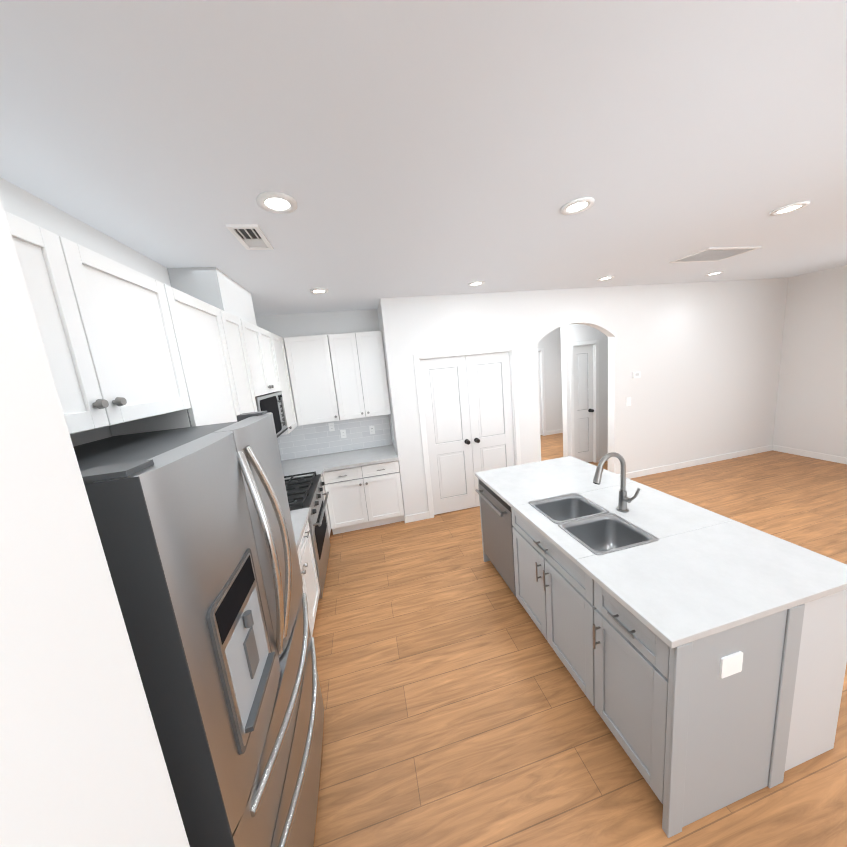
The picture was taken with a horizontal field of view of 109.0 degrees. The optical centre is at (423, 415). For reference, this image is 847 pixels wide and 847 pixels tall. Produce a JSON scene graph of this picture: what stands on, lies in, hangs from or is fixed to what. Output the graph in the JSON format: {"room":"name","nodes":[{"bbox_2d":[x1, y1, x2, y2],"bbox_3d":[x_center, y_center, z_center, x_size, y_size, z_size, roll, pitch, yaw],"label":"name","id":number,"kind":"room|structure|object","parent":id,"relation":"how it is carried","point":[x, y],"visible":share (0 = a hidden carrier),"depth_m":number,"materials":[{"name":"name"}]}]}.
{"room":"kitchen","nodes":[
{"label":"kitchen","id":0,"kind":"room"},
{"bbox_2d":[167,267,256,325],"bbox_3d":[-1.611,-0.882,2.386,0.288,0.313,0.703,-7,9,-11],"label":"wall","id":1,"kind":"structure","parent":0,"point":[216,287],"depth_m":2.07,"materials":[{"name":"white paint"}]},
{"bbox_2d":[229,313,260,412],"bbox_3d":[-1.429,-0.155,2.108,0.345,1.050,0.465,-7,9,-11],"label":"upper cabinet","id":2,"kind":"object","parent":1,"relation":"attached to","point":[241,344],"depth_m":2.22,"materials":[{"name":"white wood"}]},
{"bbox_2d":[245,321,280,394],"bbox_3d":[-1.574,-0.462,2.635,0.345,0.590,0.815,-7,9,-11],"label":"upper cabinet","id":3,"kind":"object","parent":1,"relation":"attached to","point":[264,359],"depth_m":2.67,"materials":[{"name":"white wood"}]},
{"bbox_2d":[255,391,287,437],"bbox_3d":[-1.499,0.023,2.723,0.401,0.395,0.760,-7,9,-11],"label":"microwave","id":4,"kind":"object","parent":3,"relation":"attached to","point":[273,403],"visible":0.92,"depth_m":2.78,"materials":[{"name":"grey metal"}]},
{"bbox_2d":[0,177,846,846],"bbox_3d":[2.363,-0.005,2.224,7.980,2.740,9.740,-7,9,-11],"label":"wall","id":5,"kind":"structure","parent":0,"point":[724,367],"depth_m":3.48,"materials":[{"name":"white paint"}]},
{"bbox_2d":[5,211,196,433],"bbox_3d":[-1.193,-0.221,0.884,0.345,0.570,0.970,-7,9,-11],"label":"upper cabinet","id":6,"kind":"object","parent":5,"relation":"attached to","point":[128,350],"depth_m":0.98,"materials":[{"name":"white wood"}]},
{"bbox_2d":[111,286,248,435],"bbox_3d":[-1.333,-0.092,1.667,0.345,1.050,0.685,-7,9,-11],"label":"upper cabinet","id":7,"kind":"object","parent":5,"relation":"attached to","point":[206,333],"depth_m":1.65,"materials":[{"name":"white wood"}]},
{"bbox_2d":[273,334,300,434],"bbox_3d":[-1.656,-0.326,3.285,0.406,1.050,0.557,-7,9,-11],"label":"upper cabinet","id":8,"kind":"object","parent":5,"relation":"attached to","point":[292,405],"depth_m":3.46,"materials":[{"name":"white wood"}]},
{"bbox_2d":[289,334,344,424],"bbox_3d":[-1.339,-0.436,3.765,0.567,1.050,0.404,-7,9,-11],"label":"upper cabinet","id":9,"kind":"object","parent":5,"relation":"attached to","point":[314,357],"depth_m":3.64,"materials":[{"name":"white wood"}]},
{"bbox_2d":[278,415,390,460],"bbox_3d":[-1.173,0.273,4.109,1.461,0.481,0.010,-7,9,-11],"label":"tile backsplash","id":10,"kind":"structure","parent":5,"relation":"attached to","point":[308,440],"depth_m":4.10,"materials":[{"name":"grey tile"}]},
{"bbox_2d":[328,423,334,430],"bbox_3d":[-1.239,0.161,4.070,0.070,0.114,0.009,-7,9,-11],"label":"outlet","id":11,"kind":"object","parent":10,"relation":"attached to","point":[331,427],"visible":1,"depth_m":4.07,"materials":[{"name":"white plastic"}]},
{"bbox_2d":[340,430,345,437],"bbox_3d":[-1.092,0.257,4.116,0.070,0.114,0.009,-7,9,-11],"label":"outlet","id":12,"kind":"object","parent":10,"relation":"attached to","point":[343,433],"visible":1,"depth_m":4.11,"materials":[{"name":"white plastic"}]},
{"bbox_2d":[369,426,374,433],"bbox_3d":[-0.712,0.208,4.192,0.070,0.114,0.009,-7,9,-11],"label":"outlet","id":13,"kind":"object","parent":10,"relation":"attached to","point":[372,429],"visible":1,"depth_m":4.19,"materials":[{"name":"white plastic"}]},
{"bbox_2d":[333,331,390,419],"bbox_3d":[-0.844,-0.504,3.894,0.702,1.050,0.345,-7,9,-11],"label":"upper cabinet","id":14,"kind":"object","parent":5,"relation":"attached to","point":[360,355],"depth_m":3.74,"materials":[{"name":"white wood"}]},
{"bbox_2d":[388,414,394,449],"bbox_3d":[-0.427,0.207,4.069,0.008,0.481,0.312,-7,9,-11],"label":"tile backsplash","id":15,"kind":"structure","parent":5,"relation":"attached to","point":[389,416],"depth_m":4.06,"materials":[{"name":"grey tile"}]},
{"bbox_2d":[404,511,428,522],"bbox_3d":[-0.086,1.308,3.865,0.322,0.095,0.014,-7,9,-11],"label":"baseboard","id":16,"kind":"structure","parent":5,"relation":"attached to","point":[425,515],"depth_m":3.86,"materials":[{"name":"white wood"}]},
{"bbox_2d":[413,345,520,517],"bbox_3d":[0.608,0.217,3.920,1.325,2.090,0.135,-7,9,-11],"label":"door frame","id":17,"kind":"structure","parent":5,"relation":"attached to","point":[417,358],"depth_m":3.79,"materials":[{"name":"white wood"}]},
{"bbox_2d":[420,352,514,514],"bbox_3d":[0.619,0.253,3.890,1.177,2.003,0.100,-7,9,-11],"label":"pantry doors","id":18,"kind":"structure","parent":5,"relation":"in","point":[468,413],"depth_m":3.88,"materials":[{"name":"white wood"}]},
{"bbox_2d":[538,351,541,434],"bbox_3d":[2.624,-0.473,7.139,0.372,2.003,0.100,-7,9,-11],"label":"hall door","id":19,"kind":"structure","parent":5,"relation":"in","point":[539,376],"depth_m":7.18,"materials":[{"name":"white wood"}]},
{"bbox_2d":[538,348,545,435],"bbox_3d":[2.613,-0.509,7.170,0.520,2.090,0.135,-7,9,-11],"label":"door frame","id":20,"kind":"structure","parent":5,"relation":"attached to","point":[541,350],"depth_m":7.14,"materials":[{"name":"white wood"}]},
{"bbox_2d":[546,429,562,434],"bbox_3d":[4.111,0.299,7.552,2.339,0.095,0.013,-7,9,-11],"label":"baseboard","id":21,"kind":"structure","parent":5,"relation":"attached to","point":[560,430],"depth_m":7.36,"materials":[{"name":"white wood"}]},
{"bbox_2d":[573,345,593,461],"bbox_3d":[2.698,-0.143,5.084,0.392,2.003,0.100,-7,9,-11],"label":"hall door","id":22,"kind":"structure","parent":5,"relation":"in","point":[583,393],"depth_m":5.09,"materials":[{"name":"white wood"}]},
{"bbox_2d":[569,340,598,462],"bbox_3d":[2.687,-0.179,5.114,0.540,2.090,0.135,-7,9,-11],"label":"door frame","id":23,"kind":"structure","parent":5,"relation":"attached to","point":[595,343],"depth_m":5.04,"materials":[{"name":"white wood"}]},
{"bbox_2d":[626,397,630,405],"bbox_3d":[2.929,-0.190,4.308,0.080,0.125,0.015,-7,9,-11],"label":"switch plate","id":24,"kind":"object","parent":5,"relation":"attached to","point":[628,401],"visible":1,"depth_m":4.30,"materials":[{"name":"white plastic"}]},
{"bbox_2d":[632,372,640,377],"bbox_3d":[3.012,-0.568,4.266,0.120,0.085,0.026,-7,9,-11],"label":"thermostat","id":25,"kind":"object","parent":5,"relation":"attached to","point":[636,374],"visible":0.94,"depth_m":4.25,"materials":[{"name":"white plastic"}]},
{"bbox_2d":[619,445,773,478],"bbox_3d":[4.314,0.740,4.742,3.091,0.095,0.017,-7,9,-11],"label":"baseboard","id":26,"kind":"structure","parent":5,"relation":"attached to","point":[629,475],"depth_m":4.73,"materials":[{"name":"white wood"}]},
{"bbox_2d":[773,445,846,463],"bbox_3d":[6.543,1.003,1.829,0.013,0.095,6.669,-7,9,-11],"label":"baseboard","id":27,"kind":"structure","parent":5,"relation":"attached to","point":[827,457],"depth_m":4.61,"materials":[{"name":"white wood"}]},
{"bbox_2d":[0,0,846,315],"bbox_3d":[2.229,-1.390,1.997,7.980,0.080,9.740,-7,9,-11],"label":"ceiling","id":28,"kind":"structure","parent":0,"point":[402,148],"depth_m":1.06,"materials":[{"name":"grey paint"}]},
{"bbox_2d":[225,224,273,249],"bbox_3d":[-0.955,-0.984,1.679,0.150,0.012,0.300,-7,9,-11],"label":"ceiling vent","id":29,"kind":"object","parent":28,"relation":"in","point":[250,236],"visible":1,"depth_m":1.66,"materials":[{"name":"white metal"}]},
{"bbox_2d":[256,191,296,213],"bbox_3d":[-0.664,-0.963,1.374,0.170,0.010,0.170,-7,9,-11],"label":"recessed light","id":30,"kind":"object","parent":28,"relation":"in","point":[277,202],"visible":0.94,"depth_m":1.36,"materials":[{"name":"white plastic"}]},
{"bbox_2d":[310,288,327,293],"bbox_3d":[-0.990,-1.176,2.864,0.170,0.010,0.170,-7,9,-11],"label":"recessed light","id":31,"kind":"object","parent":28,"relation":"in","point":[318,290],"visible":1,"depth_m":2.85,"materials":[{"name":"white"}]},
{"bbox_2d":[468,281,484,285],"bbox_3d":[0.551,-1.372,3.152,0.170,0.010,0.170,-7,9,-11],"label":"recessed light","id":32,"kind":"object","parent":28,"relation":"in","point":[476,283],"visible":0.94,"depth_m":3.14,"materials":[{"name":"white plastic"}]},
{"bbox_2d":[560,197,594,214],"bbox_3d":[0.853,-1.159,1.677,0.170,0.010,0.170,-7,9,-11],"label":"recessed light","id":33,"kind":"object","parent":28,"relation":"in","point":[578,205],"visible":0.98,"depth_m":1.67,"materials":[{"name":"white plastic"}]},
{"bbox_2d":[597,276,614,280],"bbox_3d":[2.096,-1.573,3.471,0.170,0.010,0.170,-7,9,-11],"label":"recessed light","id":34,"kind":"object","parent":28,"relation":"in","point":[605,278],"visible":1,"depth_m":3.45,"materials":[{"name":"white"}]},
{"bbox_2d":[705,271,723,275],"bbox_3d":[3.642,-1.773,3.781,0.170,0.010,0.170,-7,9,-11],"label":"recessed light","id":35,"kind":"object","parent":28,"relation":"in","point":[713,273],"visible":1,"depth_m":3.77,"materials":[{"name":"white"}]},
{"bbox_2d":[669,246,761,262],"bbox_3d":[2.813,-1.552,2.928,0.620,0.012,0.360,-7,9,-11],"label":"ceiling vent","id":36,"kind":"object","parent":28,"relation":"in","point":[713,254],"visible":1,"depth_m":2.90,"materials":[{"name":"white metal"}]},
{"bbox_2d":[770,201,809,215],"bbox_3d":[2.409,-1.360,1.989,0.170,0.010,0.170,-7,9,-11],"label":"recessed light","id":37,"kind":"object","parent":28,"relation":"in","point":[790,208],"visible":0.98,"depth_m":1.98,"materials":[{"name":"white plastic"}]},
{"bbox_2d":[312,433,846,846],"bbox_3d":[2.496,1.380,2.451,7.980,0.080,9.740,-7,9,-11],"label":"floor","id":38,"kind":"structure","parent":0,"point":[460,710],"depth_m":1.71,"materials":[{"name":"brown wood"}]},
{"bbox_2d":[73,411,323,846],"bbox_3d":[-0.856,0.963,1.125,0.767,1.802,0.961,-7,9,-11],"label":"refrigerator","id":39,"kind":"object","parent":38,"relation":"on","point":[194,525],"visible":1,"depth_m":0.79,"materials":[{"name":"grey metal"}]},
{"bbox_2d":[284,471,329,598],"bbox_3d":[-1.255,1.151,2.932,0.647,0.925,0.848,-7,9,-11],"label":"gas range","id":40,"kind":"object","parent":38,"relation":"on","point":[305,492],"visible":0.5,"depth_m":2.86,"materials":[{"name":"silver metal"}]},
{"bbox_2d":[297,525,319,636],"bbox_3d":[-1.114,1.317,2.085,0.580,0.844,0.871,-7,9,-11],"label":"base cabinet","id":41,"kind":"object","parent":38,"relation":"on","point":[306,558],"depth_m":2.32,"materials":[{"name":"white wood"}]},
{"bbox_2d":[290,509,310,548],"bbox_3d":[-1.141,0.880,2.018,0.610,0.039,0.873,-7,9,-11],"label":"countertop","id":42,"kind":"structure","parent":41,"relation":"on","point":[299,517],"depth_m":2.27,"materials":[{"name":"white stone"}]},
{"bbox_2d":[303,469,336,537],"bbox_3d":[-1.445,1.076,3.748,0.643,0.844,0.809,-7,9,-11],"label":"base cabinet","id":43,"kind":"object","parent":38,"relation":"on","point":[331,517],"depth_m":3.58,"materials":[{"name":"white wood"}]},
{"bbox_2d":[329,457,403,533],"bbox_3d":[-0.771,0.974,3.976,0.898,0.844,0.625,-7,9,-11],"label":"base cabinet","id":44,"kind":"object","parent":38,"relation":"on","point":[362,487],"depth_m":3.68,"materials":[{"name":"white wood"}]},
{"bbox_2d":[281,445,396,479],"bbox_3d":[-1.077,0.589,3.758,1.486,0.039,0.810,-7,9,-11],"label":"countertop","id":45,"kind":"structure","parent":44,"relation":"on","point":[377,455],"depth_m":3.73,"materials":[{"name":"white stone"}]},
{"bbox_2d":[475,479,521,604],"bbox_3d":[0.873,1.014,2.642,0.642,0.886,0.596,-7,9,-11],"label":"dishwasher","id":46,"kind":"object","parent":38,"relation":"on","point":[497,525],"visible":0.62,"depth_m":2.52,"materials":[{"name":"grey metal"}]},
{"bbox_2d":[476,476,846,837],"bbox_3d":[1.203,1.068,2.109,1.010,0.888,1.828,-7,9,-11],"label":"kitchen island","id":47,"kind":"object","parent":38,"relation":"on","point":[701,652],"depth_m":1.26,"materials":[{"name":"grey wood"}]},
{"bbox_2d":[475,456,634,507],"bbox_3d":[1.055,0.537,2.571,1.025,0.030,0.736,-7,9,-11],"label":"island countertop","id":48,"kind":"structure","parent":47,"relation":"on","point":[523,483],"depth_m":2.50,"materials":[{"name":"white stone"}]},
{"bbox_2d":[515,481,730,559],"bbox_3d":[1.198,0.631,1.915,1.025,0.030,0.620,-7,9,-11],"label":"island countertop","id":49,"kind":"structure","parent":47,"relation":"on","point":[653,511],"depth_m":1.85,"materials":[{"name":"white stone"}]},
{"bbox_2d":[528,493,658,554],"bbox_3d":[1.007,0.739,1.889,0.393,0.204,0.648,-7,9,-11],"label":"double-bowl sink","id":50,"kind":"object","parent":49,"relation":"in","point":[593,527],"visible":0.69,"depth_m":1.88,"materials":[{"name":"silver metal"}]},
{"bbox_2d":[593,452,640,511],"bbox_3d":[1.173,0.427,1.849,0.247,0.394,0.131,-7,9,-11],"label":"gooseneck faucet","id":51,"kind":"object","parent":49,"relation":"on","point":[623,499],"visible":1,"depth_m":1.87,"materials":[{"name":"silver metal"}]},
{"bbox_2d":[575,520,846,647],"bbox_3d":[1.314,0.707,1.384,1.025,0.030,0.478,-7,9,-11],"label":"island countertop","id":52,"kind":"structure","parent":47,"relation":"on","point":[685,586],"depth_m":1.31,"materials":[{"name":"white stone"}]}
]}

